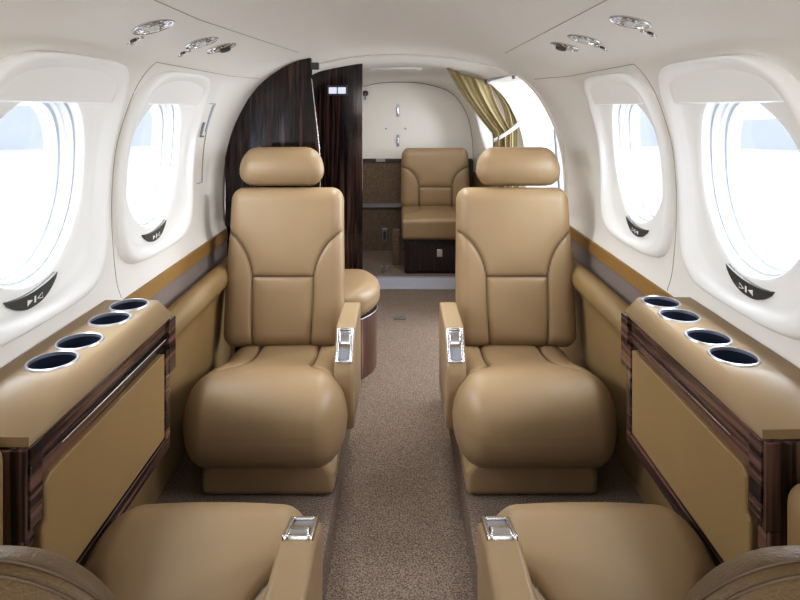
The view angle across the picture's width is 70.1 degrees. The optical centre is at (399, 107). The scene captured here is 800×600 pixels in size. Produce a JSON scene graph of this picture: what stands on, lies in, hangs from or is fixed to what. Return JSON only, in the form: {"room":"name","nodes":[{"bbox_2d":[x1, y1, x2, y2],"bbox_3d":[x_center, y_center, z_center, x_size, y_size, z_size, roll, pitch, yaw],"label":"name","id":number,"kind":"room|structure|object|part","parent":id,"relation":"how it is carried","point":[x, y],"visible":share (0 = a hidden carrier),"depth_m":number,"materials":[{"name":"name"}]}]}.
{"room":"aircraft cabin","nodes":[
{"label":"aircraft cabin","id":0,"kind":"room"},
{"bbox_2d":[0,0,328,368],"bbox_3d":[-0.525,0.138,1.700,0.379,0.675,5.204,0,0,1],"label":"wall","id":1,"kind":"structure","parent":0,"point":[102,29],"depth_m":1.36,"materials":[{"name":"white plastic"}]},
{"bbox_2d":[0,50,129,346],"bbox_3d":[-0.697,0.157,1.105,0.201,0.516,0.490,0,0,0],"label":"window","id":2,"kind":"structure","parent":1,"relation":"in","point":[78,101],"depth_m":1.22,"materials":[{"name":"white plastic"}]},
{"bbox_2d":[111,62,156,297],"bbox_3d":[-0.656,0.177,1.405,0.113,0.583,0.002,0,0,0],"label":"trim","id":3,"kind":"structure","parent":1,"relation":"attached to","point":[156,62],"depth_m":1.40,"materials":[{"name":"grey plastic"}]},
{"bbox_2d":[127,19,174,45],"bbox_3d":[-0.516,-0.156,1.156,0.112,0.051,0.088,0,0,0],"label":"light","id":4,"kind":"object","parent":1,"relation":"attached to","point":[154,26],"visible":1,"depth_m":1.15,"materials":[{"name":"silver metal"}]},
{"bbox_2d":[113,71,209,263],"bbox_3d":[-0.697,0.157,1.655,0.201,0.516,0.490,0,0,0],"label":"window","id":5,"kind":"structure","parent":1,"relation":"in","point":[176,101],"depth_m":1.73,"materials":[{"name":"white plastic"}]},
{"bbox_2d":[177,37,217,56],"bbox_3d":[-0.516,-0.156,1.434,0.112,0.051,0.084,0,0,0],"label":"light","id":6,"kind":"object","parent":1,"relation":"attached to","point":[201,42],"visible":0.99,"depth_m":1.43,"materials":[{"name":"silver metal"}]},
{"bbox_2d":[197,103,215,183],"bbox_3d":[-0.685,0.125,2.011,0.052,0.282,0.060,0,0,0],"label":"hatch","id":7,"kind":"object","parent":1,"relation":"attached to","point":[213,106],"visible":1,"depth_m":2.03,"materials":[{"name":"grey plastic"}]},
{"bbox_2d":[157,62,258,78],"bbox_3d":[-0.593,-0.113,1.797,0.047,0.002,0.783,0,0,4],"label":"trim","id":8,"kind":"structure","parent":1,"relation":"attached to","point":[157,62],"depth_m":1.72,"materials":[{"name":"grey plastic"}]},
{"bbox_2d":[206,43,235,53],"bbox_3d":[-0.495,-0.166,1.575,0.081,0.032,0.084,0,0,0],"label":"air vent","id":9,"kind":"object","parent":1,"relation":"in","point":[226,47],"visible":1,"depth_m":1.56,"materials":[{"name":"silver metal"}]},
{"bbox_2d":[154,0,298,52],"bbox_3d":[-0.413,-0.192,0.871,0.040,0.014,2.341,0,0,1],"label":"trim","id":10,"kind":"structure","parent":1,"relation":"attached to","point":[154,0],"depth_m":1.27,"materials":[{"name":"grey plastic"}]},
{"bbox_2d":[319,54,508,74],"bbox_3d":[-0.108,-0.023,2.500,1.172,0.432,0.012,0,0,0],"label":"trim","id":11,"kind":"structure","parent":1,"relation":"attached to","point":[376,55],"depth_m":2.50,"materials":[{"name":"white plastic"}]},
{"bbox_2d":[155,251,644,599],"bbox_3d":[0.000,1.090,1.700,1.440,0.080,5.200,0,0,0],"label":"floor","id":12,"kind":"structure","parent":0,"point":[400,520],"depth_m":1.63,"materials":[{"name":"carpet"}]},
{"bbox_2d":[0,502,322,599],"bbox_3d":[-0.392,0.721,0.787,0.529,0.659,0.672,0,0,0],"label":"seat","id":13,"kind":"object","parent":12,"relation":"on","point":[187,550],"visible":1,"depth_m":0.91,"materials":[{"name":"beige leather"}]},
{"bbox_3d":[-0.455,0.624,0.580,0.400,0.462,0.257,0,0,0],"label":"backrest","id":14,"kind":"part","parent":13,"relation":"part of","materials":[{"name":"leather"}]},
{"bbox_2d":[84,502,302,599],"bbox_3d":[-0.346,0.858,0.829,0.416,0.280,0.588,0,0,0],"label":"seat cushion","id":15,"kind":"object","parent":13,"relation":"on","point":[187,550],"depth_m":0.94,"materials":[{"name":"beige leather"}]},
{"bbox_3d":[-0.155,0.801,0.800,0.057,0.296,0.288,0,0,0],"label":"armrest","id":16,"kind":"part","parent":13,"relation":"part of","materials":[{"name":"beige leather"}]},
{"bbox_3d":[-0.155,0.656,0.882,0.032,0.015,0.030,0,0,0],"label":"lever","id":17,"kind":"part","parent":13,"relation":"part of","materials":[{"name":"silver metal"}]},
{"bbox_2d":[183,147,360,493],"bbox_3d":[-0.374,0.597,1.819,0.482,0.906,0.674,0,0,0],"label":"seat","id":18,"kind":"object","parent":12,"relation":"on","point":[274,418],"visible":1,"depth_m":1.88,"materials":[{"name":"beige leather"}]},
{"bbox_2d":[183,345,347,468],"bbox_3d":[-0.376,0.870,1.776,0.452,0.256,0.588,0,0,0],"label":"seat cushion","id":19,"kind":"object","parent":18,"relation":"on","point":[269,406],"depth_m":1.52,"materials":[{"name":"beige leather"}]},
{"bbox_3d":[-0.407,0.563,2.047,0.416,0.549,0.200,0,0,0],"label":"backrest","id":20,"kind":"part","parent":18,"relation":"part of","materials":[{"name":"beige leather"}]},
{"bbox_3d":[-0.162,0.676,1.675,0.032,0.035,0.030,0,0,0],"label":"lever","id":21,"kind":"part","parent":18,"relation":"part of","materials":[{"name":"silver metal"}]},
{"bbox_3d":[-0.162,0.801,1.785,0.057,0.297,0.328,0,0,0],"label":"armrest","id":22,"kind":"part","parent":18,"relation":"part of","materials":[{"name":"beige leather"}]},
{"bbox_2d":[225,58,320,352],"bbox_3d":[-0.502,0.466,2.259,0.376,1.328,0.052,0,0,0],"label":"divider","id":23,"kind":"object","parent":12,"relation":"on","point":[281,111],"visible":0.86,"depth_m":2.25,"materials":[{"name":"brown wood"}]},
{"bbox_2d":[312,64,362,269],"bbox_3d":[-0.446,0.451,2.915,0.512,1.358,0.050,0,0,0],"label":"divider","id":24,"kind":"object","parent":12,"relation":"on","point":[338,92],"visible":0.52,"depth_m":2.90,"materials":[{"name":"brown wood"}]},
{"bbox_2d":[345,269,379,379],"bbox_3d":[-0.340,0.940,2.515,0.505,0.380,0.430,0,0,0],"label":"side divan","id":25,"kind":"object","parent":12,"relation":"on","point":[361,286],"visible":0.28,"depth_m":2.42,"materials":[{"name":"beige leather"}]},
{"bbox_2d":[345,269,379,315],"bbox_3d":[-0.340,0.810,2.515,0.505,0.120,0.430,0,0,0],"label":"cushion","id":26,"kind":"object","parent":25,"relation":"on","point":[361,286],"depth_m":2.43,"materials":[{"name":"beige leather"}]},
{"bbox_2d":[380,266,388,273],"bbox_3d":[-0.100,1.048,3.700,0.056,0.045,0.040,0,0,0],"label":"floor latch","id":27,"kind":"structure","parent":12,"relation":"on","point":[381,271],"depth_m":3.69,"materials":[{"name":"silver metal"}]},
{"bbox_2d":[392,229,399,264],"bbox_3d":[-0.026,0.950,3.900,0.052,0.240,0.040,0,0,0],"label":"panel","id":28,"kind":"object","parent":12,"relation":"on","point":[395,232],"visible":1,"depth_m":3.88,"materials":[{"name":"carpet"}]},
{"bbox_2d":[394,317,405,319],"bbox_3d":[0.000,1.127,3.055,0.060,0.006,0.030,0,0,0],"label":"floor plate","id":29,"kind":"object","parent":12,"relation":"on","point":[395,318],"visible":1,"depth_m":3.04,"materials":[{"name":"silver metal"}]},
{"bbox_2d":[375,276,454,288],"bbox_3d":[0.000,1.099,3.586,1.320,0.062,0.078,0,0,0],"label":"trim","id":30,"kind":"structure","parent":12,"relation":"on","point":[386,282],"depth_m":3.57,"materials":[{"name":"silver metal"}]},
{"bbox_2d":[401,148,468,272],"bbox_3d":[0.250,0.678,3.889,0.490,0.784,0.509,0,0,0],"label":"seat","id":31,"kind":"object","parent":12,"relation":"on","point":[432,179],"visible":0.74,"depth_m":4.00,"materials":[{"name":"beige leather"}]},
{"bbox_2d":[401,206,455,239],"bbox_3d":[0.250,0.766,3.855,0.480,0.158,0.440,0,0,0],"label":"seat cushion","id":32,"kind":"object","parent":31,"relation":"on","point":[417,222],"depth_m":3.64,"materials":[{"name":"beige leather"}]},
{"bbox_3d":[0.255,0.960,3.683,0.410,0.180,0.016,0,0,0],"label":"drawer","id":33,"kind":"part","parent":31,"relation":"part of","materials":[{"name":"brown wood"}]},
{"bbox_3d":[0.250,0.501,4.074,0.490,0.430,0.140,0,0,0],"label":"backrest","id":34,"kind":"part","parent":31,"relation":"part of","materials":[{"name":"beige leather"}]},
{"bbox_2d":[439,147,616,493],"bbox_3d":[0.374,0.597,1.819,0.482,0.906,0.674,0,0,0],"label":"seat","id":35,"kind":"object","parent":12,"relation":"on","point":[525,418],"visible":1,"depth_m":1.91,"materials":[{"name":"beige leather"}]},
{"bbox_3d":[0.162,0.801,1.785,0.057,0.297,0.328,0,0,0],"label":"armrest","id":36,"kind":"part","parent":35,"relation":"part of","materials":[{"name":"beige leather"}]},
{"bbox_3d":[0.162,0.676,1.675,0.032,0.035,0.030,0,0,0],"label":"lever","id":37,"kind":"part","parent":35,"relation":"part of","materials":[{"name":"silver metal"}]},
{"bbox_3d":[0.407,0.563,2.047,0.416,0.549,0.200,0,0,0],"label":"backrest","id":38,"kind":"part","parent":35,"relation":"part of","materials":[{"name":"beige leather"}]},
{"bbox_2d":[452,345,616,468],"bbox_3d":[0.376,0.870,1.776,0.452,0.256,0.588,0,0,0],"label":"seat cushion","id":39,"kind":"object","parent":35,"relation":"on","point":[514,406],"depth_m":1.52,"materials":[{"name":"beige leather"}]},
{"bbox_2d":[477,502,799,599],"bbox_3d":[0.392,0.721,0.787,0.529,0.659,0.672,0,0,0],"label":"seat","id":40,"kind":"object","parent":12,"relation":"on","point":[555,550],"visible":1,"depth_m":0.91,"materials":[{"name":"beige leather"}]},
{"bbox_3d":[0.155,0.656,0.882,0.032,0.015,0.030,0,0,0],"label":"lever","id":41,"kind":"part","parent":40,"relation":"part of","materials":[{"name":"silver metal"}]},
{"bbox_3d":[0.155,0.801,0.800,0.057,0.296,0.288,0,0,0],"label":"armrest","id":42,"kind":"part","parent":40,"relation":"part of","materials":[{"name":"beige leather"}]},
{"bbox_2d":[497,502,715,599],"bbox_3d":[0.346,0.858,0.829,0.416,0.280,0.588,0,0,0],"label":"seat cushion","id":43,"kind":"object","parent":40,"relation":"on","point":[572,550],"depth_m":0.94,"materials":[{"name":"beige leather"}]},
{"bbox_3d":[0.455,0.624,0.580,0.400,0.462,0.257,0,0,0],"label":"backrest","id":44,"kind":"part","parent":40,"relation":"part of","materials":[{"name":"leather"}]},
{"bbox_2d":[206,0,593,87],"bbox_3d":[0.000,-0.195,1.700,0.720,0.090,5.200,0,0,0],"label":"ceiling","id":45,"kind":"structure","parent":0,"point":[320,30],"depth_m":1.59,"materials":[{"name":"white plastic"}]},
{"bbox_2d":[370,67,421,70],"bbox_3d":[-0.025,-0.224,3.250,0.300,0.020,0.100,0,0,0],"label":"recessed light","id":46,"kind":"object","parent":45,"relation":"in","point":[384,68],"visible":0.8,"depth_m":3.22,"materials":[{"name":"white plastic"}]},
{"bbox_2d":[363,83,472,250],"bbox_3d":[0.000,0.442,4.300,1.120,1.277,0.040,0,0,0],"label":"wall","id":47,"kind":"structure","parent":0,"point":[431,116],"depth_m":4.28,"materials":[{"name":"white plastic"}]},
{"bbox_2d":[363,90,367,99],"bbox_3d":[-0.260,-0.097,4.260,0.044,0.070,0.041,0,0,0],"label":"coat hook","id":48,"kind":"object","parent":47,"relation":"attached to","point":[365,93],"visible":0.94,"depth_m":4.27,"materials":[{"name":"grey plastic"}]},
{"bbox_2d":[363,203,402,206],"bbox_3d":[0.000,0.727,4.267,1.080,0.030,0.024,0,0,0],"label":"trim","id":49,"kind":"structure","parent":47,"relation":"attached to","point":[364,204],"depth_m":4.25,"materials":[{"name":"silver metal"}]},
{"bbox_2d":[382,228,387,242],"bbox_3d":[-0.115,0.955,4.278,0.044,0.110,0.016,0,0,0],"label":"handle","id":50,"kind":"object","parent":47,"relation":"attached to","point":[384,230],"visible":1,"depth_m":4.27,"materials":[{"name":"silver metal"}]},
{"bbox_2d":[363,159,471,161],"bbox_3d":[0.000,0.391,4.269,1.080,0.022,0.019,0,0,0],"label":"trim","id":51,"kind":"structure","parent":47,"relation":"attached to","point":[364,160],"depth_m":4.26,"materials":[{"name":"grey plastic"}]},
{"bbox_2d":[363,82,472,145],"bbox_3d":[0.001,0.135,4.270,1.104,0.665,0.008,0,0,0],"label":"trim","id":52,"kind":"structure","parent":47,"relation":"attached to","point":[382,82],"depth_m":4.27,"materials":[{"name":"grey plastic"}]},
{"bbox_2d":[473,172,490,186],"bbox_3d":[0.662,0.812,1.701,0.096,0.675,5.202,0,0,-2],"label":"wall","id":53,"kind":"structure","parent":0,"point":[476,182],"depth_m":4.15,"materials":[{"name":"brown leather"}]},
{"bbox_2d":[468,159,471,186],"bbox_3d":[0.510,0.529,4.180,0.036,0.302,0.030,0,0,0],"label":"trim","id":54,"kind":"structure","parent":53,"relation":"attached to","point":[469,160],"depth_m":4.18,"materials":[{"name":"grey plastic"}]},
{"bbox_2d":[571,239,645,304],"bbox_3d":[0.680,0.583,0.740,0.007,0.134,3.280,0,0,0],"label":"trim","id":55,"kind":"structure","parent":53,"relation":"attached to","point":[614,281],"depth_m":1.87,"materials":[{"name":"beige fabric"}]},
{"bbox_2d":[558,256,674,511],"bbox_3d":[0.637,0.803,1.870,0.075,0.493,1.010,0,0,0],"label":"trim","id":56,"kind":"structure","parent":53,"relation":"attached to","point":[596,348],"depth_m":1.74,"materials":[{"name":"beige leather"}]},
{"bbox_2d":[570,226,672,296],"bbox_3d":[0.681,0.494,0.740,0.010,0.043,3.280,0,0,0],"label":"trim","id":57,"kind":"structure","parent":53,"relation":"attached to","point":[629,274],"depth_m":1.76,"materials":[{"name":"brown"}]},
{"bbox_2d":[621,295,799,566],"bbox_3d":[0.609,0.613,1.045,0.162,0.334,0.640,0,0,0],"label":"console","id":58,"kind":"object","parent":53,"relation":"attached to","point":[713,412],"visible":0.98,"depth_m":1.00,"materials":[{"name":"beige leather"}]},
{"bbox_2d":[442,0,799,368],"bbox_3d":[0.525,0.138,1.700,0.379,0.675,5.204,0,0,-1],"label":"wall","id":59,"kind":"structure","parent":0,"point":[685,30],"depth_m":1.40,"materials":[{"name":"white plastic"}]},
{"bbox_2d":[474,112,492,149],"bbox_3d":[0.567,0.120,3.718,0.206,0.432,0.587,0,0,-7],"label":"window","id":60,"kind":"structure","parent":59,"relation":"in","point":[486,134],"depth_m":3.96,"materials":[{"name":"white glass"}]},
{"bbox_2d":[486,75,515,83],"bbox_3d":[0.487,-0.157,2.715,0.023,0.060,0.712,0,0,-3],"label":"curtain rod","id":61,"kind":"object","parent":59,"relation":"attached to","point":[488,81],"visible":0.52,"depth_m":2.81,"materials":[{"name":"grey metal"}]},
{"bbox_2d":[447,68,518,186],"bbox_3d":[0.447,0.406,3.060,0.397,1.248,0.090,0,0,0],"label":"curtain","id":62,"kind":"object","parent":61,"relation":"hanging from","point":[478,94],"visible":0.5,"depth_m":3.04,"materials":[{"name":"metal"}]},
{"bbox_3d":[0.560,0.439,3.082,0.170,1.182,0.046,0,0,0],"label":"panel","id":63,"kind":"part","parent":62,"relation":"part of","materials":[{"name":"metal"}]},
{"bbox_2d":[490,73,567,196],"bbox_3d":[0.638,0.484,2.730,0.339,1.298,0.700,0,0,0],"label":"door","id":64,"kind":"structure","parent":59,"relation":"in","point":[529,129],"depth_m":3.05,"materials":[{"name":"white plastic"}]},
{"bbox_2d":[506,0,606,52],"bbox_3d":[0.376,-0.196,0.870,0.002,0.002,2.340,0,0,0],"label":"trim","id":65,"kind":"structure","parent":59,"relation":"attached to","point":[605,0],"depth_m":1.32,"materials":[{"name":"grey plastic"}]},
{"bbox_2d":[550,42,579,50],"bbox_3d":[0.468,-0.175,1.615,0.082,0.027,0.084,0,0,0],"label":"air vent","id":66,"kind":"object","parent":59,"relation":"in","point":[559,46],"visible":1,"depth_m":1.60,"materials":[{"name":"silver metal"}]},
{"bbox_2d":[534,64,632,79],"bbox_3d":[0.589,-0.113,1.857,0.050,0.002,0.783,0,0,-5],"label":"trim","id":67,"kind":"structure","parent":59,"relation":"attached to","point":[629,64],"depth_m":1.80,"materials":[{"name":"grey plastic"}]},
{"bbox_2d":[567,34,607,50],"bbox_3d":[0.483,-0.168,1.450,0.113,0.041,0.084,0,0,0],"label":"light","id":68,"kind":"object","parent":59,"relation":"attached to","point":[582,39],"visible":1,"depth_m":1.44,"materials":[{"name":"silver metal"}]},
{"bbox_2d":[584,73,675,257],"bbox_3d":[0.697,0.157,1.715,0.201,0.516,0.490,0,0,0],"label":"window","id":69,"kind":"structure","parent":59,"relation":"in","point":[616,101],"depth_m":1.80,"materials":[{"name":"white plastic"}]},
{"bbox_2d":[609,15,656,37],"bbox_3d":[0.483,-0.168,1.160,0.113,0.041,0.088,0,0,0],"label":"light","id":70,"kind":"object","parent":59,"relation":"attached to","point":[625,21],"visible":1,"depth_m":1.15,"materials":[{"name":"silver metal"}]},
{"bbox_2d":[633,64,676,289],"bbox_3d":[0.656,0.177,1.465,0.113,0.583,0.002,0,0,0],"label":"trim","id":71,"kind":"structure","parent":59,"relation":"attached to","point":[633,64],"depth_m":1.46,"materials":[{"name":"grey plastic"}]},
{"bbox_2d":[658,54,799,339],"bbox_3d":[0.697,0.157,1.165,0.201,0.516,0.490,0,0,0],"label":"window","id":72,"kind":"structure","parent":59,"relation":"in","point":[706,101],"depth_m":1.26,"materials":[{"name":"white plastic"}]},
{"bbox_3d":[-0.614,0.812,1.700,0.140,0.675,5.200,0,0,0],"label":"wall","id":73,"kind":"structure","parent":0,"visible":0},
{"bbox_2d":[0,298,175,566],"bbox_3d":[-0.609,0.613,1.025,0.162,0.334,0.640,0,0,0],"label":"console","id":74,"kind":"object","parent":73,"relation":"attached to","point":[85,410],"visible":0.98,"depth_m":0.99,"materials":[{"name":"beige leather"}]},
{"bbox_2d":[122,228,227,299],"bbox_3d":[-0.681,0.494,0.670,0.010,0.043,3.140,0,0,0],"label":"trim","id":75,"kind":"structure","parent":73,"relation":"attached to","point":[148,290],"depth_m":1.74,"materials":[{"name":"brown"}]},
{"bbox_2d":[125,256,234,511],"bbox_3d":[-0.637,0.803,1.790,0.075,0.493,0.890,0,0,0],"label":"trim","id":76,"kind":"structure","parent":73,"relation":"attached to","point":[201,345],"depth_m":1.72,"materials":[{"name":"beige leather"}]},
{"bbox_2d":[149,240,226,307],"bbox_3d":[-0.680,0.583,0.670,0.007,0.134,3.140,0,0,0],"label":"trim","id":77,"kind":"structure","parent":73,"relation":"attached to","point":[185,281],"depth_m":1.85,"materials":[{"name":"beige fabric"}]},
{"label":"outside","id":78,"kind":"structure","parent":0,"visible":0},
{"bbox_2d":[0,130,799,267],"bbox_3d":[0.000,2.350,20.000,80.000,0.100,80.000,0,0,0],"label":"sky","id":79,"kind":"structure","parent":78,"point":[770,177],"depth_m":16.29,"materials":[{"name":"concrete"}]},
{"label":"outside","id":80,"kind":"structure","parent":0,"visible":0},
{"bbox_2d":[0,106,797,149],"bbox_3d":[0.000,0.905,-1.146,76.000,3.090,73.708,0,0,0],"label":"sky","id":81,"kind":"structure","parent":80,"point":[20,128],"depth_m":31.93,"materials":[{"name":"white"}]}
]}

